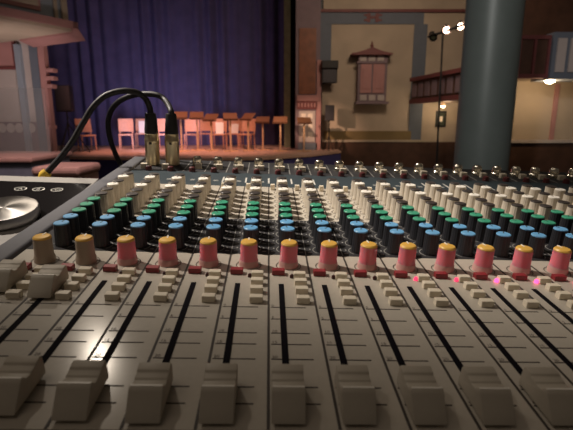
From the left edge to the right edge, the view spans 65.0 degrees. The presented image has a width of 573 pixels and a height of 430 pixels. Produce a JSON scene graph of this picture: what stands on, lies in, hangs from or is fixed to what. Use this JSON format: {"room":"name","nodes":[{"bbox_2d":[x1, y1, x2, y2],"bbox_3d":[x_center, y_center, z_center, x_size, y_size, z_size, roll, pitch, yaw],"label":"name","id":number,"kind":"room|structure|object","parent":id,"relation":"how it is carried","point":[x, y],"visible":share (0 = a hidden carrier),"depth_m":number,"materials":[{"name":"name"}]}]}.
{"room":"theater auditorium","nodes":[
{"label":"theater auditorium","id":0,"kind":"room"},
{"bbox_2d":[0,40,57,150],"bbox_3d":[-6.559,-3.805,9.006,3.700,7.000,0.240,0,12,0],"label":"wall","id":1,"kind":"structure","parent":0,"point":[27,119],"depth_m":9.28,"materials":[{"name":"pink paint"}]},
{"bbox_2d":[0,0,85,46],"bbox_3d":[-5.777,-4.147,6.547,2.720,2.640,4.330,7,14,29],"label":"balcony","id":2,"kind":"object","parent":1,"relation":"attached to","point":[36,23],"depth_m":7.52,"materials":[{"name":"pink paint"}]},
{"bbox_2d":[320,0,465,168],"bbox_3d":[5.815,-5.455,13.261,9.698,8.542,0.390,0,12,0],"label":"wall","id":3,"kind":"structure","parent":0,"point":[403,132],"depth_m":13.41,"materials":[{"name":"beige paint"}]},
{"bbox_2d":[290,0,295,148],"bbox_3d":[0.248,-5.012,13.626,0.256,5.992,0.140,0,12,0],"label":"drape","id":4,"kind":"object","parent":3,"relation":"hanging from","point":[293,2],"visible":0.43,"depth_m":13.72,"materials":[{"name":"black fabric"}]},
{"bbox_2d":[295,0,321,149],"bbox_3d":[0.648,-5.926,13.273,0.754,8.018,0.970,0,12,0],"label":"pillar","id":5,"kind":"structure","parent":3,"relation":"attached to","point":[308,71],"depth_m":13.20,"materials":[{"name":"paint"}]},
{"bbox_2d":[321,60,337,83],"bbox_3d":[1.251,-4.178,13.190,0.480,0.620,0.500,0,12,0],"label":"loudspeaker","id":6,"kind":"object","parent":3,"relation":"attached to","point":[329,68],"visible":1,"depth_m":13.01,"materials":[{"name":"black paint"}]},
{"bbox_2d":[321,60,337,68],"bbox_3d":[1.251,-4.355,13.060,0.480,0.220,0.320,0,12,0],"label":"hood","id":7,"kind":"object","parent":6,"relation":"attached to","point":[325,64],"depth_m":12.90,"materials":[{"name":"black paint"}]},
{"bbox_2d":[323,69,336,81],"bbox_3d":[1.251,-4.034,13.044,0.396,0.368,0.025,0,12,0],"label":"grille","id":8,"kind":"object","parent":6,"relation":"attached to","point":[329,75],"depth_m":13.03,"materials":[{"name":"grey metal"}]},
{"bbox_2d":[350,42,392,103],"bbox_3d":[2.460,-4.152,13.200,1.173,1.751,0.450,0,12,0],"label":"window","id":9,"kind":"structure","parent":3,"relation":"in","point":[372,63],"depth_m":13.12,"materials":[{"name":"paint"}]},
{"bbox_2d":[360,64,371,92],"bbox_3d":[2.319,-3.982,13.142,0.321,0.813,0.055,0,12,0],"label":"shutter","id":10,"kind":"object","parent":9,"relation":"attached to","point":[365,69],"depth_m":13.12,"materials":[{"name":"pink paint"}]},
{"bbox_2d":[372,64,384,92],"bbox_3d":[2.691,-3.982,13.142,0.336,0.813,0.055,0,12,0],"label":"shutter","id":11,"kind":"object","parent":9,"relation":"attached to","point":[378,70],"depth_m":13.12,"materials":[{"name":"pink paint"}]},
{"bbox_2d":[435,111,446,126],"bbox_3d":[4.688,-2.917,13.672,0.320,0.480,0.040,0,12,0],"label":"framed notice","id":12,"kind":"object","parent":3,"relation":"attached to","point":[443,114],"visible":0.94,"depth_m":13.66,"materials":[{"name":"black metal"}]},
{"bbox_2d":[437,113,444,124],"bbox_3d":[4.688,-2.918,13.677,0.220,0.380,0.020,0,12,0],"label":"picture","id":13,"kind":"object","parent":12,"relation":"attached to","point":[442,115],"depth_m":13.66,"materials":[{"name":"grey"}]},
{"bbox_2d":[508,81,572,171],"bbox_3d":[6.078,-1.438,8.947,4.264,2.393,0.300,0,12,0],"label":"wall","id":14,"kind":"structure","parent":0,"point":[542,132],"depth_m":8.82,"materials":[{"name":"beige paint"}]},
{"bbox_2d":[518,35,551,80],"bbox_3d":[5.305,-2.780,8.125,3.495,0.687,1.150,0,12,0],"label":"balcony","id":15,"kind":"object","parent":14,"relation":"attached to","point":[535,49],"depth_m":7.60,"materials":[{"name":"brown wood"}]},
{"bbox_2d":[530,32,572,81],"bbox_3d":[5.166,-2.718,7.790,1.469,0.746,0.630,0,12,0],"label":"balcony","id":16,"kind":"object","parent":14,"relation":"attached to","point":[560,69],"depth_m":7.51,"materials":[{"name":"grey paint"}]},
{"bbox_2d":[522,0,572,34],"bbox_3d":[7.005,-5.663,9.633,4.764,5.627,0.200,0,12,0],"label":"wall","id":17,"kind":"structure","parent":0,"point":[541,17],"depth_m":9.82,"materials":[{"name":"brown wood"}]},
{"bbox_2d":[409,68,460,103],"bbox_3d":[5.322,-3.249,11.457,3.080,0.711,3.545,-2,12,-9],"label":"balcony railing","id":18,"kind":"object","parent":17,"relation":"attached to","point":[425,88],"depth_m":11.51,"materials":[{"name":"brown wood"}]},
{"bbox_3d":[0.000,-0.208,9.157,28.000,0.100,22.000,0,12,0],"label":"floor","id":19,"kind":"structure","parent":0,"visible":0},
{"bbox_2d":[0,151,72,176],"bbox_3d":[-2.937,0.022,4.687,1.167,1.308,0.840,0,12,0],"label":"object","id":20,"kind":"structure","parent":19,"relation":"on","point":[12,163],"depth_m":4.21,"materials":[{"name":"wood"}]},
{"bbox_2d":[32,162,99,178],"bbox_3d":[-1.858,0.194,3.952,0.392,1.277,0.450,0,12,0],"label":"bench","id":21,"kind":"object","parent":19,"relation":"on","point":[64,169],"visible":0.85,"depth_m":3.65,"materials":[{"name":"pink fabric"}]},
{"bbox_2d":[58,144,340,160],"bbox_3d":[-3.649,-1.991,13.838,10.469,0.060,6.500,0,12,0],"label":"stage","id":22,"kind":"object","parent":19,"relation":"on","point":[103,152],"depth_m":12.49,"materials":[{"name":"brown wood"}]},
{"bbox_2d":[60,112,90,151],"bbox_3d":[-5.922,-2.224,12.134,0.888,1.093,0.782,0,12,0],"label":"speaker stand","id":23,"kind":"object","parent":22,"relation":"on","point":[67,123],"visible":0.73,"depth_m":12.23,"materials":[{"name":"black metal"}]},
{"bbox_2d":[54,85,74,111],"bbox_3d":[-5.928,-3.120,12.083,0.400,0.680,0.365,0,12,0],"label":"loudspeaker","id":24,"kind":"object","parent":23,"relation":"on","point":[64,99],"visible":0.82,"depth_m":11.92,"materials":[{"name":"black paint"}]},
{"bbox_2d":[68,117,89,151],"bbox_3d":[-5.774,-2.209,12.352,0.496,0.985,0.432,7,14,29],"label":"microphone stand","id":25,"kind":"object","parent":22,"relation":"on","point":[79,148],"visible":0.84,"depth_m":12.43,"materials":[{"name":"black metal"}]},
{"bbox_2d":[74,119,96,150],"bbox_3d":[-5.864,-2.344,13.150,0.440,0.922,0.540,-10,16,-39],"label":"wooden chair","id":26,"kind":"object","parent":22,"relation":"on","point":[87,128],"visible":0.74,"depth_m":13.25,"materials":[{"name":"orange wood"}]},
{"bbox_2d":[118,119,134,149],"bbox_3d":[-4.935,-2.492,13.847,0.440,0.922,0.540,-3,12,-15],"label":"wooden chair","id":27,"kind":"object","parent":22,"relation":"on","point":[124,125],"visible":1,"depth_m":13.97,"materials":[{"name":"orange wood"}]},
{"bbox_2d":[135,119,144,147],"bbox_3d":[-4.751,-2.700,14.826,0.440,0.922,0.540,-2,12,-10],"label":"wooden chair","id":28,"kind":"object","parent":22,"relation":"on","point":[136,120],"visible":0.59,"depth_m":14.92,"materials":[{"name":"orange wood"}]},
{"bbox_2d":[138,121,144,132],"bbox_3d":[-4.734,-2.910,14.866,0.280,0.390,0.106,-3,12,-16],"label":"score","id":29,"kind":"object","parent":28,"relation":"on","point":[141,123],"visible":0.64,"depth_m":14.85,"materials":[{"name":"white paper"}]},
{"bbox_2d":[157,119,164,147],"bbox_3d":[-3.808,-2.534,14.044,0.440,0.922,0.540,-2,12,-8],"label":"wooden chair","id":30,"kind":"object","parent":22,"relation":"on","point":[160,122],"visible":0.31,"depth_m":14.16,"materials":[{"name":"orange wood"}]},
{"bbox_2d":[47,0,283,145],"bbox_3d":[-4.363,-5.979,15.000,8.855,7.240,0.204,-1,12,-4],"label":"stage curtain","id":31,"kind":"object","parent":22,"relation":"on","point":[219,57],"visible":0.62,"depth_m":15.19,"materials":[{"name":"blue fabric"}]},
{"bbox_2d":[174,111,188,151],"bbox_3d":[-2.994,-2.369,12.787,0.420,1.118,0.400,-2,12,-8],"label":"music stand","id":32,"kind":"object","parent":22,"relation":"on","point":[180,115],"visible":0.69,"depth_m":12.73,"materials":[{"name":"brown wood"}]},
{"bbox_2d":[184,119,199,148],"bbox_3d":[-2.939,-2.514,13.947,0.440,0.922,0.540,-1,12,-4],"label":"wooden chair","id":33,"kind":"object","parent":22,"relation":"on","point":[190,125],"visible":0.72,"depth_m":14.08,"materials":[{"name":"orange wood"}]},
{"bbox_2d":[189,112,204,150],"bbox_3d":[-2.613,-2.452,13.178,0.420,1.118,0.400,-2,12,-8],"label":"music stand","id":34,"kind":"object","parent":22,"relation":"on","point":[196,116],"visible":0.93,"depth_m":13.11,"materials":[{"name":"brown wood"}]},
{"bbox_2d":[199,120,212,147],"bbox_3d":[-2.641,-2.680,14.729,0.440,0.922,0.540,0,12,0],"label":"wooden chair","id":35,"kind":"object","parent":22,"relation":"on","point":[204,125],"visible":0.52,"depth_m":14.86,"materials":[{"name":"orange wood"}]},
{"bbox_2d":[202,114,218,150],"bbox_3d":[-2.167,-2.381,12.989,0.420,1.058,0.400,3,12,16],"label":"music stand","id":36,"kind":"object","parent":22,"relation":"on","point":[208,117],"visible":0.98,"depth_m":12.93,"materials":[{"name":"brown wood"}]},
{"bbox_2d":[210,119,226,148],"bbox_3d":[-2.091,-2.514,13.947,0.440,0.922,0.540,1,12,4],"label":"wooden chair","id":37,"kind":"object","parent":22,"relation":"on","point":[217,120],"visible":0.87,"depth_m":14.07,"materials":[{"name":"orange wood"}]},
{"bbox_2d":[216,122,223,133],"bbox_3d":[-2.080,-2.704,13.987,0.240,0.352,0.097,-1,12,-5],"label":"score","id":38,"kind":"object","parent":37,"relation":"on","point":[219,125],"visible":1,"depth_m":13.98,"materials":[{"name":"white paper"}]},
{"bbox_2d":[223,113,237,151],"bbox_3d":[-1.590,-2.350,12.791,0.420,1.078,0.400,-3,12,-12],"label":"music stand","id":39,"kind":"object","parent":22,"relation":"on","point":[229,117],"visible":1,"depth_m":12.73,"materials":[{"name":"brown wood"}]},
{"bbox_2d":[226,119,241,147],"bbox_3d":[-1.702,-2.659,14.631,0.440,0.922,0.540,2,12,8],"label":"wooden chair","id":40,"kind":"object","parent":22,"relation":"on","point":[239,122],"visible":0.6,"depth_m":14.74,"materials":[{"name":"orange wood"}]},
{"bbox_2d":[231,124,238,132],"bbox_3d":[-1.681,-2.819,14.669,0.240,0.294,0.082,3,12,15],"label":"score","id":41,"kind":"object","parent":40,"relation":"on","point":[234,129],"visible":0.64,"depth_m":14.67,"materials":[{"name":"white paper"}]},
{"bbox_2d":[238,119,255,148],"bbox_3d":[-1.222,-2.534,14.043,0.440,0.922,0.540,3,12,12],"label":"wooden chair","id":42,"kind":"object","parent":22,"relation":"on","point":[252,126],"visible":0.84,"depth_m":14.17,"materials":[{"name":"orange wood"}]},
{"bbox_2d":[239,113,255,150],"bbox_3d":[-1.105,-2.391,12.987,0.420,1.078,0.400,8,14,33],"label":"music stand","id":43,"kind":"object","parent":22,"relation":"on","point":[247,117],"visible":1,"depth_m":12.93,"materials":[{"name":"brown wood"}]},
{"bbox_2d":[255,117,269,150],"bbox_3d":[-0.699,-2.405,13.290,0.420,0.978,0.400,1,12,4],"label":"music stand","id":44,"kind":"object","parent":22,"relation":"on","point":[259,120],"visible":1,"depth_m":13.23,"materials":[{"name":"brown wood"}]},
{"bbox_2d":[273,117,287,151],"bbox_3d":[-0.172,-2.301,12.801,0.420,0.978,0.400,1,12,4],"label":"music stand","id":45,"kind":"object","parent":22,"relation":"on","point":[277,120],"visible":1,"depth_m":12.73,"materials":[{"name":"brown wood"}]},
{"bbox_2d":[284,0,290,146],"bbox_3d":[0.072,-4.731,14.391,0.302,5.090,0.120,0,12,0],"label":"pillar","id":46,"kind":"object","parent":22,"relation":"on","point":[287,3],"visible":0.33,"depth_m":14.34,"materials":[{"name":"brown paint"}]},
{"bbox_2d":[297,117,311,151],"bbox_3d":[0.501,-2.291,12.803,0.420,0.958,0.400,-1,12,-6],"label":"music stand","id":47,"kind":"object","parent":22,"relation":"on","point":[300,120],"visible":1,"depth_m":12.76,"materials":[{"name":"brown wood"}]},
{"bbox_2d":[323,121,332,149],"bbox_3d":[1.259,-1.958,13.275,0.803,1.595,0.708,0,12,0],"label":"speaker stand","id":48,"kind":"object","parent":22,"relation":"on","point":[328,138],"visible":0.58,"depth_m":13.29,"materials":[{"name":"black metal"}]},
{"bbox_2d":[325,105,333,120],"bbox_3d":[1.253,-2.985,13.185,0.270,0.450,0.265,0,12,0],"label":"loudspeaker","id":49,"kind":"object","parent":48,"relation":"on","point":[329,109],"visible":1,"depth_m":13.06,"materials":[{"name":"black paint"}]},
{"bbox_2d":[70,153,340,179],"bbox_3d":[-3.499,-1.107,11.486,10.594,0.690,2.013,-2,12,-8],"label":"stage skirt","id":50,"kind":"object","parent":19,"relation":"on","point":[106,166],"visible":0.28,"depth_m":11.11,"materials":[{"name":"brown fabric"}]},
{"bbox_2d":[428,23,463,167],"bbox_3d":[3.679,-2.554,10.797,0.896,3.788,0.777,7,14,29],"label":"lighting stand","id":51,"kind":"object","parent":19,"relation":"on","point":[460,25],"visible":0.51,"depth_m":10.74,"materials":[{"name":"black metal"}]},
{"bbox_2d":[428,31,436,41],"bbox_3d":[3.466,-4.250,10.709,0.190,0.256,0.296,0,12,0],"label":"spotlight","id":52,"kind":"object","parent":51,"relation":"attached to","point":[433,37],"visible":1,"depth_m":10.66,"materials":[{"name":"black metal"}]},
{"bbox_2d":[441,24,450,33],"bbox_3d":[3.724,-4.344,10.560,0.190,0.225,0.280,0,12,0],"label":"spotlight","id":53,"kind":"object","parent":51,"relation":"attached to","point":[446,26],"visible":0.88,"depth_m":10.48,"materials":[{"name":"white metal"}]},
{"bbox_2d":[455,20,463,30],"bbox_3d":[3.990,-4.360,10.403,0.190,0.225,0.280,0,12,0],"label":"spotlight","id":54,"kind":"object","parent":51,"relation":"attached to","point":[460,21],"visible":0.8,"depth_m":10.33,"materials":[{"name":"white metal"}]},
{"bbox_2d":[453,0,525,170],"bbox_3d":[2.240,-2.402,4.806,0.760,6.000,0.760,0,12,0],"label":"column","id":55,"kind":"structure","parent":19,"relation":"on","point":[493,29],"depth_m":4.79,"materials":[{"name":"grey paint"}]},
{"bbox_3d":[0.100,0.792,0.695,1.500,1.461,0.870,0,12,0],"label":"desk","id":56,"kind":"object","parent":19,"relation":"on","visible":0},
{"bbox_2d":[0,176,98,244],"bbox_3d":[-0.337,0.025,0.501,0.195,0.120,0.243,0,12,-2],"label":"controller","id":57,"kind":"object","parent":56,"relation":"on","point":[24,200],"visible":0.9,"depth_m":0.52,"materials":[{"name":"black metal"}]},
{"bbox_2d":[0,156,572,429],"bbox_3d":[0.160,0.025,0.466,0.783,0.137,0.572,0,12,-2],"label":"mixing console","id":58,"kind":"object","parent":56,"relation":"on","point":[195,294],"visible":1,"depth_m":0.28,"materials":[{"name":"grey plastic"}]},
{"bbox_2d":[38,88,159,176],"bbox_3d":[-0.280,-0.096,0.633,0.197,0.162,0.027,-3,12,-14],"label":"microphone cable","id":59,"kind":"object","parent":58,"relation":"attached to","point":[152,152],"visible":0.95,"depth_m":0.63,"materials":[{"name":"black rubber"}]},
{"bbox_2d":[105,91,179,166],"bbox_3d":[-0.245,-0.108,0.724,0.057,0.173,0.224,-10,15,-39],"label":"microphone cable","id":60,"kind":"object","parent":58,"relation":"attached to","point":[172,155],"visible":0.86,"depth_m":0.66,"materials":[{"name":"black rubber"}]},
{"bbox_2d":[192,156,202,166],"bbox_3d":[-0.131,-0.079,0.663,0.015,0.016,0.015,0,12,0],"label":"socket","id":61,"kind":"object","parent":58,"relation":"attached to","point":[197,160],"depth_m":0.66,"materials":[{"name":"silver metal"}]},
{"bbox_2d":[213,156,222,166],"bbox_3d":[-0.101,-0.078,0.664,0.015,0.016,0.015,0,12,0],"label":"socket","id":62,"kind":"object","parent":58,"relation":"attached to","point":[217,161],"depth_m":0.66,"materials":[{"name":"silver metal"}]},
{"bbox_2d":[233,157,242,167],"bbox_3d":[-0.071,-0.077,0.666,0.015,0.016,0.015,0,12,0],"label":"socket","id":63,"kind":"object","parent":58,"relation":"attached to","point":[238,161],"depth_m":0.66,"materials":[{"name":"silver metal"}]},
{"bbox_2d":[253,158,262,168],"bbox_3d":[-0.042,-0.077,0.667,0.015,0.016,0.015,0,12,0],"label":"socket","id":64,"kind":"object","parent":58,"relation":"attached to","point":[258,162],"depth_m":0.66,"materials":[{"name":"silver metal"}]},
{"bbox_2d":[274,158,282,168],"bbox_3d":[-0.012,-0.076,0.668,0.015,0.016,0.015,0,12,0],"label":"socket","id":65,"kind":"object","parent":58,"relation":"attached to","point":[278,164],"depth_m":0.66,"materials":[{"name":"silver metal"}]},
{"bbox_2d":[294,159,303,169],"bbox_3d":[0.018,-0.075,0.670,0.015,0.016,0.015,0,12,0],"label":"socket","id":66,"kind":"object","parent":58,"relation":"attached to","point":[299,163],"depth_m":0.66,"materials":[{"name":"silver metal"}]},
{"bbox_2d":[314,160,323,170],"bbox_3d":[0.048,-0.074,0.671,0.015,0.016,0.015,0,12,0],"label":"socket","id":67,"kind":"object","parent":58,"relation":"attached to","point":[319,164],"depth_m":0.67,"materials":[{"name":"silver metal"}]},
{"bbox_2d":[334,160,343,171],"bbox_3d":[0.078,-0.073,0.673,0.015,0.016,0.015,0,12,0],"label":"socket","id":68,"kind":"object","parent":58,"relation":"attached to","point":[339,164],"depth_m":0.67,"materials":[{"name":"silver metal"}]},
{"bbox_2d":[354,161,363,171],"bbox_3d":[0.108,-0.073,0.674,0.015,0.016,0.015,0,12,0],"label":"socket","id":69,"kind":"object","parent":58,"relation":"attached to","point":[359,165],"depth_m":0.67,"materials":[{"name":"silver metal"}]},
{"bbox_2d":[373,162,382,172],"bbox_3d":[0.138,-0.072,0.676,0.015,0.016,0.015,0,12,0],"label":"socket","id":70,"kind":"object","parent":58,"relation":"attached to","point":[378,167],"depth_m":0.67,"materials":[{"name":"silver metal"}]},
{"bbox_2d":[393,162,402,173],"bbox_3d":[0.168,-0.071,0.677,0.015,0.016,0.015,0,12,0],"label":"socket","id":71,"kind":"object","parent":58,"relation":"attached to","point":[398,167],"depth_m":0.67,"materials":[{"name":"silver metal"}]},
{"bbox_2d":[413,163,422,173],"bbox_3d":[0.199,-0.070,0.679,0.015,0.016,0.015,0,12,0],"label":"socket","id":72,"kind":"object","parent":58,"relation":"attached to","point":[418,167],"depth_m":0.67,"materials":[{"name":"silver metal"}]},
{"bbox_2d":[432,164,442,174],"bbox_3d":[0.229,-0.069,0.680,0.015,0.016,0.015,0,12,0],"label":"socket","id":73,"kind":"object","parent":58,"relation":"attached to","point":[438,168],"depth_m":0.67,"materials":[{"name":"silver metal"}]},
{"bbox_2d":[452,164,461,175],"bbox_3d":[0.259,-0.069,0.681,0.015,0.016,0.015,0,12,0],"label":"socket","id":74,"kind":"object","parent":58,"relation":"attached to","point":[457,169],"depth_m":0.68,"materials":[{"name":"silver metal"}]},
{"bbox_2d":[471,165,481,175],"bbox_3d":[0.289,-0.068,0.683,0.015,0.016,0.015,0,12,0],"label":"socket","id":75,"kind":"object","parent":58,"relation":"attached to","point":[477,169],"depth_m":0.68,"materials":[{"name":"silver metal"}]},
{"bbox_2d":[490,166,500,176],"bbox_3d":[0.319,-0.067,0.684,0.015,0.016,0.015,0,12,0],"label":"socket","id":76,"kind":"object","parent":58,"relation":"attached to","point":[496,170],"depth_m":0.68,"materials":[{"name":"silver metal"}]},
{"bbox_2d":[509,166,520,176],"bbox_3d":[0.348,-0.066,0.686,0.015,0.016,0.015,0,12,0],"label":"socket","id":77,"kind":"object","parent":58,"relation":"attached to","point":[515,170],"depth_m":0.68,"materials":[{"name":"silver metal"}]},
{"bbox_2d":[528,167,539,177],"bbox_3d":[0.379,-0.065,0.687,0.015,0.016,0.015,0,12,0],"label":"socket","id":78,"kind":"object","parent":58,"relation":"attached to","point":[534,171],"depth_m":0.68,"materials":[{"name":"silver metal"}]},
{"bbox_2d":[547,167,558,178],"bbox_3d":[0.408,-0.064,0.689,0.015,0.016,0.015,0,12,0],"label":"socket","id":79,"kind":"object","parent":58,"relation":"attached to","point":[553,172],"depth_m":0.68,"materials":[{"name":"silver metal"}]},
{"bbox_2d":[566,168,572,178],"bbox_3d":[0.438,-0.064,0.690,0.015,0.016,0.015,0,12,0],"label":"socket","id":80,"kind":"object","parent":58,"relation":"attached to","point":[570,172],"depth_m":0.69,"materials":[{"name":"silver metal"}]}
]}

